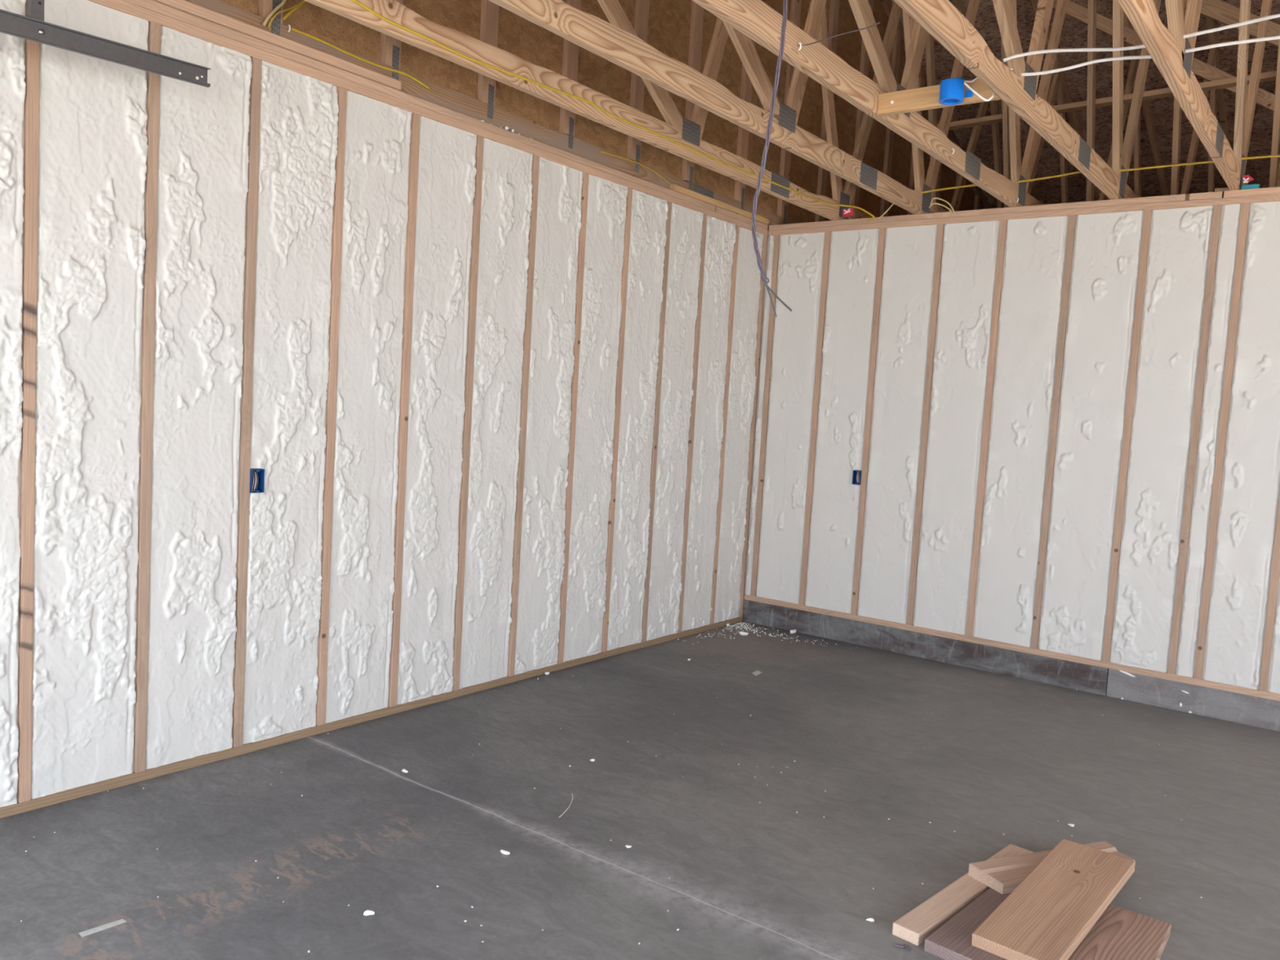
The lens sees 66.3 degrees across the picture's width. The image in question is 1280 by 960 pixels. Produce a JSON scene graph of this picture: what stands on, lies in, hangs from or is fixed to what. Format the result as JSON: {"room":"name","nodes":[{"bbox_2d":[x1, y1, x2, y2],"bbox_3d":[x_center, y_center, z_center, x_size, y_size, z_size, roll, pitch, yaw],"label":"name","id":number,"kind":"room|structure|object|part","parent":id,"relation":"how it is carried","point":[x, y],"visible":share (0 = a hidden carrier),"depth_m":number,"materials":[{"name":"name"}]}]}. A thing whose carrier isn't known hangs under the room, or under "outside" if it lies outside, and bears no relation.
{"room":"unfinished garage","nodes":[
{"label":"unfinished garage","id":0,"kind":"room"},
{"bbox_2d":[0,0,768,818],"bbox_3d":[-1.361,-0.319,4.461,0.165,2.934,7.542,6,5,37],"label":"wall","id":1,"kind":"structure","parent":0,"point":[493,389],"depth_m":4.27,"materials":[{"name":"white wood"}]},
{"bbox_2d":[249,468,264,493],"bbox_3d":[-1.616,0.002,4.097,0.070,0.098,0.058,6,5,37],"label":"outlet box","id":2,"kind":"object","parent":1,"relation":"attached to","point":[256,476],"visible":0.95,"depth_m":4.10,"materials":[{"name":"blue plastic"}]},
{"bbox_2d":[151,0,401,90],"bbox_3d":[-2.170,-1.756,3.071,0.036,0.038,3.535,6,5,37],"label":"board","id":3,"kind":"object","parent":1,"relation":"on","point":[183,6],"visible":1,"depth_m":3.97,"materials":[{"name":"brown wood"}]},
{"bbox_3d":[-1.476,1.124,4.525,0.140,0.038,7.250,6,5,37],"label":"sole plate","id":4,"kind":"part","parent":1,"relation":"part of","materials":[{"name":"brown wood"}]},
{"bbox_3d":[-1.313,-1.721,4.314,0.140,0.038,7.250,6,5,37],"label":"plate","id":5,"kind":"part","parent":1,"relation":"part of","materials":[{"name":"brown wood"}]},
{"bbox_3d":[-1.313,-1.760,4.313,0.140,0.037,7.249,6,5,37],"label":"plate","id":6,"kind":"part","parent":1,"relation":"part of","materials":[{"name":"brown wood"}]},
{"bbox_2d":[184,0,991,228],"bbox_3d":[0.988,-3.333,7.081,0.040,2.952,14.616,6,5,37],"label":"truss","id":7,"kind":"object","parent":1,"relation":"on","point":[482,108],"visible":0.39,"depth_m":5.78,"materials":[{"name":"brown wood"}]},
{"bbox_2d":[262,0,286,26],"bbox_3d":[-1.474,-1.902,3.971,0.006,0.156,0.113,6,5,37],"label":"cable","id":8,"kind":"object","parent":7,"relation":"attached to","point":[283,2],"visible":1,"depth_m":3.96,"materials":[{"name":"beige plastic"}]},
{"bbox_3d":[-1.483,-1.883,3.999,0.002,0.165,0.039,6,5,37],"label":"connector plate","id":9,"kind":"part","parent":7,"relation":"part of","materials":[{"name":"grey metal"}]},
{"bbox_2d":[266,0,306,27],"bbox_3d":[-1.432,-1.926,4.023,0.012,0.204,0.207,6,5,37],"label":"cable","id":10,"kind":"object","parent":7,"relation":"attached to","point":[303,2],"visible":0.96,"depth_m":3.98,"materials":[{"name":"yellow plastic"}]},
{"bbox_2d":[282,0,306,20],"bbox_3d":[-1.420,-1.948,4.048,0.006,0.135,0.122,6,5,37],"label":"cable","id":11,"kind":"object","parent":7,"relation":"attached to","point":[293,10],"visible":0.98,"depth_m":4.03,"materials":[{"name":"yellow plastic"}]},
{"bbox_2d":[290,26,430,89],"bbox_3d":[-1.216,-1.857,4.343,0.006,0.042,0.741,6,5,37],"label":"cable","id":12,"kind":"object","parent":7,"relation":"attached to","point":[291,28],"visible":1,"depth_m":4.31,"materials":[{"name":"yellow plastic"}]},
{"bbox_3d":[-1.117,-1.898,4.480,0.002,0.165,0.039,6,5,37],"label":"connector plate","id":13,"kind":"part","parent":7,"relation":"part of","materials":[{"name":"grey metal"}]},
{"bbox_3d":[-0.754,-1.912,4.958,0.002,0.165,0.039,6,5,37],"label":"connector plate","id":14,"kind":"part","parent":7,"relation":"part of","materials":[{"name":"grey metal"}]},
{"bbox_3d":[-0.383,-1.927,5.448,0.002,0.165,0.039,6,5,37],"label":"connector plate","id":15,"kind":"part","parent":7,"relation":"part of","materials":[{"name":"grey metal"}]},
{"bbox_3d":[-0.014,-1.942,5.933,0.002,0.165,0.039,6,5,37],"label":"connector plate","id":16,"kind":"part","parent":7,"relation":"part of","materials":[{"name":"grey metal"}]},
{"bbox_3d":[0.334,-1.956,6.391,0.002,0.165,0.039,6,5,37],"label":"connector plate","id":17,"kind":"part","parent":7,"relation":"part of","materials":[{"name":"grey metal"}]},
{"bbox_3d":[0.424,-1.898,6.519,0.002,0.088,0.230,6,5,37],"label":"connector plate","id":18,"kind":"part","parent":7,"relation":"part of","materials":[{"name":"grey metal"}]},
{"bbox_3d":[0.724,-1.971,6.905,0.002,0.165,0.039,6,5,37],"label":"connector plate","id":19,"kind":"part","parent":7,"relation":"part of","materials":[{"name":"grey metal"}]},
{"bbox_3d":[1.093,-1.986,7.390,0.002,0.165,0.039,6,5,37],"label":"connector plate","id":20,"kind":"part","parent":7,"relation":"part of","materials":[{"name":"grey metal"}]},
{"bbox_2d":[670,184,768,224],"bbox_3d":[0.565,-1.865,6.675,0.036,0.038,1.194,6,5,37],"label":"board","id":21,"kind":"object","parent":1,"relation":"on","point":[675,188],"visible":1,"depth_m":6.58,"materials":[{"name":"brown wood"}]},
{"bbox_2d":[600,151,766,217],"bbox_3d":[0.347,-1.897,6.404,0.005,0.075,1.914,6,5,37],"label":"cable","id":22,"kind":"object","parent":21,"relation":"on","point":[600,151],"visible":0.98,"depth_m":5.94,"materials":[{"name":"yellow plastic"}]},
{"bbox_2d":[218,0,982,238],"bbox_3d":[0.960,-3.293,7.094,0.012,3.066,14.800,6,5,37],"label":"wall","id":23,"kind":"structure","parent":0,"point":[668,20],"depth_m":6.12,"materials":[{"name":"brown wood"}]},
{"bbox_2d":[0,621,1279,959],"bbox_3d":[1.414,1.540,2.217,7.700,0.120,7.850,6,5,37],"label":"floor","id":24,"kind":"structure","parent":0,"point":[912,742],"depth_m":3.72,"materials":[{"name":"concrete"}]},
{"bbox_2d":[79,919,126,937],"bbox_3d":[-1.521,1.269,2.779,0.027,0.001,0.118,7,6,43],"label":"tape strip","id":25,"kind":"object","parent":24,"relation":"on","point":[97,929],"visible":1,"depth_m":2.78,"materials":[{"name":"white"}]},
{"bbox_2d":[363,910,374,915],"bbox_3d":[-0.809,1.292,2.926,0.033,0.016,0.018,3,4,-5],"label":"crumb","id":26,"kind":"object","parent":24,"relation":"on","point":[366,913],"visible":1,"depth_m":2.92,"materials":[{"name":"white"}]},
{"bbox_2d":[499,849,510,854],"bbox_3d":[-0.463,1.280,3.373,0.042,0.013,0.012,5,5,26],"label":"crumb","id":27,"kind":"object","parent":24,"relation":"on","point":[503,851],"visible":1,"depth_m":3.37,"materials":[{"name":"white"}]},
{"bbox_2d":[559,793,573,817],"bbox_3d":[-0.280,1.264,3.806,0.019,0.003,0.231,4,4,8],"label":"string","id":28,"kind":"object","parent":24,"relation":"on","point":[571,793],"visible":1,"depth_m":3.77,"materials":[{"name":"white fabric"}]},
{"bbox_2d":[738,631,748,635],"bbox_3d":[0.732,1.080,6.906,0.070,0.028,0.028,4,4,9],"label":"crumb","id":29,"kind":"object","parent":24,"relation":"on","point":[741,633],"visible":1,"depth_m":6.89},
{"bbox_2d":[751,670,761,675],"bbox_3d":[0.703,1.165,5.914,0.042,0.002,0.119,6,5,29],"label":"paper scrap","id":30,"kind":"object","parent":24,"relation":"on","point":[756,673],"visible":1,"depth_m":5.91,"materials":[{"name":"beige paper"}]},
{"bbox_2d":[677,622,851,648],"bbox_3d":[0.854,1.113,6.699,0.977,0.008,0.903,6,5,37],"label":"foam dust","id":31,"kind":"object","parent":24,"relation":"on","point":[740,623],"visible":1,"depth_m":7.05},
{"bbox_2d":[789,629,796,633],"bbox_3d":[1.104,1.091,7.059,0.072,0.028,0.026,-1,6,-44],"label":"crumb","id":32,"kind":"object","parent":24,"relation":"on","point":[793,631],"visible":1,"depth_m":7.04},
{"bbox_2d":[866,918,874,921],"bbox_3d":[0.719,1.373,3.060,0.026,0.011,0.010,4,4,5],"label":"crumb","id":33,"kind":"object","parent":24,"relation":"on","point":[867,919],"visible":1,"depth_m":3.06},
{"bbox_2d":[893,943,911,950],"bbox_3d":[0.782,1.388,2.919,0.050,0.008,0.019,5,5,24],"label":"wire offcut","id":34,"kind":"object","parent":24,"relation":"on","point":[895,944],"visible":1,"depth_m":2.92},
{"bbox_2d":[742,598,1108,695],"bbox_3d":[1.832,1.089,6.694,2.547,0.167,0.194,6,5,37],"label":"curb","id":35,"kind":"object","parent":24,"relation":"on","point":[1052,671],"visible":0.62,"depth_m":6.48,"materials":[{"name":"concrete"}]},
{"bbox_2d":[892,844,1033,946],"bbox_3d":[1.096,1.365,3.267,0.087,0.038,0.855,7,6,43],"label":"board","id":36,"kind":"object","parent":24,"relation":"on","point":[917,925],"visible":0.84,"depth_m":3.10,"materials":[{"name":"brown wood"}]},
{"bbox_2d":[924,887,1011,959],"bbox_3d":[1.199,1.383,3.103,0.262,0.038,0.775,7,6,42],"label":"board","id":37,"kind":"object","parent":24,"relation":"on","point":[952,940],"visible":0.34,"depth_m":2.94,"materials":[{"name":"brown wood"}]},
{"bbox_2d":[968,840,1135,893],"bbox_3d":[1.428,1.334,3.387,0.621,0.045,0.140,1,5,-23],"label":"board","id":38,"kind":"object","parent":37,"relation":"on","point":[1002,875],"visible":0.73,"depth_m":3.32,"materials":[{"name":"brown wood"}]},
{"bbox_2d":[971,838,1135,959],"bbox_3d":[1.321,1.326,3.092,0.236,0.090,0.786,7,6,41],"label":"board","id":39,"kind":"object","parent":37,"relation":"on","point":[1047,916],"visible":1,"depth_m":3.03,"materials":[{"name":"beige wood"}]},
{"bbox_2d":[1067,904,1171,959],"bbox_3d":[1.314,1.412,2.802,0.232,0.038,0.867,6,5,37],"label":"board","id":40,"kind":"object","parent":24,"relation":"on","point":[1118,933],"visible":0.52,"depth_m":2.98,"materials":[{"name":"brown wood"}]},
{"bbox_2d":[1106,668,1279,731],"bbox_3d":[4.741,1.419,4.494,4.769,0.167,0.196,6,5,37],"label":"curb","id":41,"kind":"object","parent":24,"relation":"on","point":[1254,711],"visible":0.76,"depth_m":5.57,"materials":[{"name":"grey concrete"}]},
{"bbox_2d":[1119,670,1135,676],"bbox_3d":[2.870,1.139,5.781,0.096,0.029,0.012,6,5,37],"label":"smear","id":42,"kind":"object","parent":41,"relation":"on","point":[1123,672],"visible":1,"depth_m":5.78,"materials":[{"name":"white"}]},
{"bbox_2d":[743,186,1279,701],"bbox_3d":[3.756,-0.076,5.156,7.400,2.934,0.165,6,5,37],"label":"wall","id":43,"kind":"structure","parent":0,"point":[1060,423],"depth_m":6.06,"materials":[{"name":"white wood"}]},
{"bbox_2d":[351,0,875,219],"bbox_3d":[0.227,-1.790,5.073,0.284,0.118,4.224,6,5,37],"label":"cable","id":44,"kind":"object","parent":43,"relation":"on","point":[357,2],"visible":0.98,"depth_m":4.58,"materials":[{"name":"yellow plastic"}]},
{"bbox_2d":[842,208,853,217],"bbox_3d":[1.437,-1.846,6.772,0.084,0.058,0.005,6,5,37],"label":"tag","id":45,"kind":"object","parent":44,"relation":"attached to","point":[846,212],"visible":1,"depth_m":6.77,"materials":[{"name":"red plastic"}]},
{"bbox_2d":[303,0,1044,220],"bbox_3d":[1.448,-3.281,6.734,0.041,2.952,14.616,6,5,37],"label":"roof truss","id":46,"kind":"object","parent":43,"relation":"on","point":[683,131],"visible":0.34,"depth_m":5.15,"materials":[{"name":"brown wood"}]},
{"bbox_3d":[0.281,-1.904,5.366,0.002,0.113,0.170,6,5,37],"label":"connector plate","id":47,"kind":"part","parent":46,"relation":"part of","materials":[{"name":"grey metal"}]},
{"bbox_3d":[0.883,-1.855,6.169,0.002,0.118,0.235,6,5,37],"label":"connector plate","id":48,"kind":"part","parent":46,"relation":"part of","materials":[{"name":"grey metal"}]},
{"bbox_3d":[1.438,-1.927,6.892,0.002,0.170,0.150,6,5,37],"label":"connector plate","id":49,"kind":"part","parent":46,"relation":"part of","materials":[{"name":"grey metal"}]},
{"bbox_2d":[937,71,1276,129],"bbox_3d":[3.529,-2.837,7.342,3.199,0.039,0.089,5,4,37],"label":"brace","id":50,"kind":"object","parent":46,"relation":"attached to","point":[1268,76],"visible":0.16,"depth_m":7.30,"materials":[{"name":"brown wood"}]},
{"bbox_2d":[488,0,1100,214],"bbox_3d":[1.920,-3.228,6.377,0.041,2.952,14.616,6,5,37],"label":"roof truss","id":51,"kind":"object","parent":43,"relation":"on","point":[591,33],"visible":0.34,"depth_m":4.87,"materials":[{"name":"brown wood"}]},
{"bbox_3d":[0.754,-1.850,5.008,0.002,0.113,0.170,6,5,37],"label":"connector plate","id":52,"kind":"part","parent":51,"relation":"part of","materials":[{"name":"grey metal"}]},
{"bbox_3d":[1.356,-1.801,5.812,0.002,0.118,0.235,6,5,37],"label":"connector plate","id":53,"kind":"part","parent":51,"relation":"part of","materials":[{"name":"grey metal"}]},
{"bbox_2d":[878,204,893,218],"bbox_3d":[1.715,-1.819,6.560,0.246,0.131,0.010,6,5,35],"label":"cable","id":54,"kind":"object","parent":51,"relation":"attached to","point":[886,211],"visible":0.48,"depth_m":6.60,"materials":[{"name":"beige plastic"}]},
{"bbox_3d":[1.911,-1.873,6.535,0.002,0.170,0.150,6,5,37],"label":"connector plate","id":55,"kind":"part","parent":51,"relation":"part of","materials":[{"name":"grey metal"}]},
{"bbox_2d":[921,155,1279,193],"bbox_3d":[2.727,-1.812,5.797,2.252,0.054,0.007,6,5,37],"label":"cable","id":56,"kind":"object","parent":51,"relation":"on","point":[1269,156],"visible":0.8,"depth_m":5.69,"materials":[{"name":"plastic"}]},
{"bbox_2d":[1035,0,1275,111],"bbox_3d":[3.982,-3.049,7.155,2.923,1.921,0.038,6,5,37],"label":"brace","id":57,"kind":"object","parent":51,"relation":"attached to","point":[1265,99],"visible":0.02,"depth_m":7.31,"materials":[{"name":"brown wood"}]},
{"bbox_2d":[852,470,861,484],"bbox_3d":[1.516,-0.018,6.802,0.058,0.098,0.070,6,5,37],"label":"outlet box","id":58,"kind":"object","parent":43,"relation":"attached to","point":[856,477],"visible":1,"depth_m":6.80,"materials":[{"name":"blue plastic"}]},
{"bbox_2d":[692,0,1169,207],"bbox_3d":[2.413,-3.172,6.005,0.041,2.952,14.616,6,5,37],"label":"roof truss","id":59,"kind":"object","parent":43,"relation":"on","point":[754,19],"visible":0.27,"depth_m":4.73,"materials":[{"name":"brown wood"}]},
{"bbox_2d":[798,22,880,45],"bbox_3d":[0.718,-1.591,3.506,0.057,0.175,0.706,2,4,-15],"label":"wire","id":60,"kind":"object","parent":59,"relation":"attached to","point":[879,22],"visible":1,"depth_m":3.51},
{"bbox_3d":[1.247,-1.794,4.636,0.002,0.113,0.170,6,5,37],"label":"connector plate","id":61,"kind":"part","parent":59,"relation":"part of","materials":[{"name":"grey metal"}]},
{"bbox_2d":[877,78,1000,115],"bbox_3d":[1.297,-1.670,4.271,0.540,0.089,0.041,6,5,37],"label":"wood blocking","id":62,"kind":"object","parent":59,"relation":"attached to","point":[926,98],"visible":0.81,"depth_m":4.30,"materials":[{"name":"brown wood"}]},
{"bbox_2d":[938,77,973,105],"bbox_3d":[1.334,-1.653,4.158,0.124,0.093,0.100,6,5,37],"label":"ceiling box","id":63,"kind":"object","parent":62,"relation":"attached to","point":[951,90],"visible":0.99,"depth_m":4.13,"materials":[{"name":"blue plastic"}]},
{"bbox_2d":[964,77,977,82],"bbox_3d":[1.463,-1.719,4.153,0.204,0.083,0.030,3,4,-3],"label":"cable","id":64,"kind":"object","parent":63,"relation":"attached to","point":[976,77],"visible":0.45,"depth_m":4.14,"materials":[{"name":"white plastic"}]},
{"bbox_2d":[964,68,1013,101],"bbox_3d":[1.468,-1.665,4.118,0.226,0.169,0.078,3,4,-5],"label":"cable","id":65,"kind":"object","parent":63,"relation":"hanging from","point":[965,83],"visible":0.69,"depth_m":4.10,"materials":[{"name":"white plastic"}]},
{"bbox_3d":[1.849,-1.745,5.440,0.002,0.118,0.235,6,5,37],"label":"connector plate","id":66,"kind":"part","parent":59,"relation":"part of","materials":[{"name":"grey metal"}]},
{"bbox_3d":[2.403,-1.817,6.162,0.002,0.170,0.150,6,5,37],"label":"connector plate","id":67,"kind":"part","parent":59,"relation":"part of","materials":[{"name":"grey metal"}]},
{"bbox_2d":[928,202,953,213],"bbox_3d":[1.960,-1.766,6.376,0.170,0.080,0.006,6,5,37],"label":"cable","id":68,"kind":"object","parent":43,"relation":"on","point":[947,207],"visible":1,"depth_m":6.37,"materials":[{"name":"beige plastic"}]},
{"bbox_2d":[930,197,955,213],"bbox_3d":[1.967,-1.784,6.370,0.172,0.110,0.006,6,5,37],"label":"cable","id":69,"kind":"object","parent":43,"relation":"on","point":[948,202],"visible":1,"depth_m":6.36,"materials":[{"name":"beige plastic"}]},
{"bbox_3d":[2.124,-1.712,6.349,2.875,0.037,0.140,6,5,37],"label":"plate","id":70,"kind":"part","parent":43,"relation":"part of","materials":[{"name":"brown wood"}]},
{"bbox_3d":[3.723,1.204,5.220,7.298,0.038,0.140,6,5,37],"label":"sole plate","id":71,"kind":"part","parent":43,"relation":"part of","materials":[{"name":"brown wood"}]},
{"bbox_3d":[3.878,-1.475,5.022,7.298,0.038,0.140,6,5,37],"label":"plate","id":72,"kind":"part","parent":43,"relation":"part of","materials":[{"name":"brown wood"}]},
{"bbox_2d":[893,0,1230,199],"bbox_3d":[2.874,-3.119,5.656,0.041,2.952,14.616,6,5,37],"label":"roof truss","id":73,"kind":"object","parent":43,"relation":"on","point":[940,19],"visible":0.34,"depth_m":4.55,"materials":[{"name":"brown wood"}]},
{"bbox_3d":[1.708,-1.742,4.288,0.002,0.113,0.170,6,5,37],"label":"connector plate","id":74,"kind":"part","parent":73,"relation":"part of","materials":[{"name":"grey metal"}]},
{"bbox_3d":[2.309,-1.693,5.091,0.002,0.118,0.235,6,5,37],"label":"connector plate","id":75,"kind":"part","parent":73,"relation":"part of","materials":[{"name":"grey metal"}]},
{"bbox_3d":[2.864,-1.765,5.814,0.002,0.170,0.150,6,5,37],"label":"connector plate","id":76,"kind":"part","parent":73,"relation":"part of","materials":[{"name":"grey metal"}]},
{"bbox_2d":[1002,13,1279,62],"bbox_3d":[2.033,-1.725,3.838,1.145,0.084,0.121,6,5,28],"label":"cable","id":77,"kind":"object","parent":73,"relation":"attached to","point":[1277,15],"visible":0.84,"depth_m":3.94,"materials":[{"name":"white plastic"}]},
{"bbox_2d":[1117,0,1279,190],"bbox_3d":[3.358,-3.064,5.290,0.041,2.952,14.616,6,5,37],"label":"roof truss","id":78,"kind":"object","parent":43,"relation":"on","point":[1166,47],"visible":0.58,"depth_m":4.47,"materials":[{"name":"brown wood"}]},
{"bbox_2d":[1021,35,1279,75],"bbox_3d":[2.092,-1.693,3.891,1.122,0.035,0.034,6,5,34],"label":"cable","id":79,"kind":"object","parent":78,"relation":"attached to","point":[1274,37],"visible":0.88,"depth_m":3.96,"materials":[{"name":"white plastic"}]},
{"bbox_3d":[2.192,-1.687,3.921,0.002,0.113,0.170,6,5,37],"label":"connector plate","id":80,"kind":"part","parent":78,"relation":"part of","materials":[{"name":"grey metal"}]},
{"bbox_3d":[2.794,-1.638,4.725,0.002,0.118,0.235,6,5,37],"label":"connector plate","id":81,"kind":"part","parent":78,"relation":"part of","materials":[{"name":"grey metal"}]},
{"bbox_2d":[1186,0,1279,47],"bbox_3d":[4.452,-3.166,6.933,1.783,1.190,0.038,6,5,37],"label":"brace","id":82,"kind":"object","parent":78,"relation":"attached to","point":[1224,13],"visible":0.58,"depth_m":7.06,"materials":[{"name":"brown wood"}]},
{"bbox_3d":[3.349,-1.710,5.448,0.002,0.170,0.150,6,5,37],"label":"connector plate","id":83,"kind":"part","parent":78,"relation":"part of","materials":[{"name":"grey metal"}]},
{"bbox_2d":[1242,174,1253,183],"bbox_3d":[3.337,-1.650,5.379,0.055,0.049,0.005,6,5,37],"label":"tag","id":84,"kind":"object","parent":78,"relation":"attached to","point":[1246,179],"visible":1,"depth_m":5.38,"materials":[{"name":"red plastic"}]},
{"bbox_2d":[1214,187,1230,192],"bbox_3d":[3.261,-1.614,5.479,0.078,0.024,0.070,6,5,37],"label":"wood shim","id":85,"kind":"object","parent":43,"relation":"on","point":[1223,189],"visible":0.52,"depth_m":5.45,"materials":[{"name":"brown wood"}]},
{"bbox_2d":[1240,183,1260,189],"bbox_3d":[3.351,-1.603,5.380,0.085,0.028,0.040,6,5,37],"label":"scrap","id":86,"kind":"object","parent":43,"relation":"on","point":[1247,186],"visible":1,"depth_m":5.36,"materials":[{"name":"paint"}]},
{"bbox_3d":[5.026,-1.383,4.155,4.415,0.038,0.140,6,5,37],"label":"plate","id":87,"kind":"part","parent":43,"relation":"part of","materials":[{"name":"brown wood"}]},
{"bbox_2d":[890,0,1279,208],"bbox_3d":[6.193,-3.147,7.835,7.900,2.902,7.300,6,5,37],"label":"deck","id":88,"kind":"object","parent":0,"point":[1073,34],"depth_m":8.90,"materials":[{"name":"brown wood"}]},
{"bbox_3d":[1.717,-2.929,1.946,7.900,2.980,7.500,6,5,37],"label":"deck","id":89,"kind":"object","parent":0,"visible":0},
{"bbox_2d":[0,0,210,87],"bbox_3d":[-2.280,-1.643,2.412,0.061,0.795,2.547,6,5,37],"label":"door track","id":90,"kind":"object","parent":89,"relation":"hanging from","point":[32,27],"visible":1,"depth_m":3.13,"materials":[{"name":"metal"}]},
{"bbox_2d":[751,0,791,316],"bbox_3d":[0.526,-1.881,3.309,0.030,2.644,0.210,-1,6,-43],"label":"wires","id":91,"kind":"object","parent":89,"relation":"hanging from","point":[763,277],"visible":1,"depth_m":3.40,"materials":[{"name":"grey plastic"}]}
]}

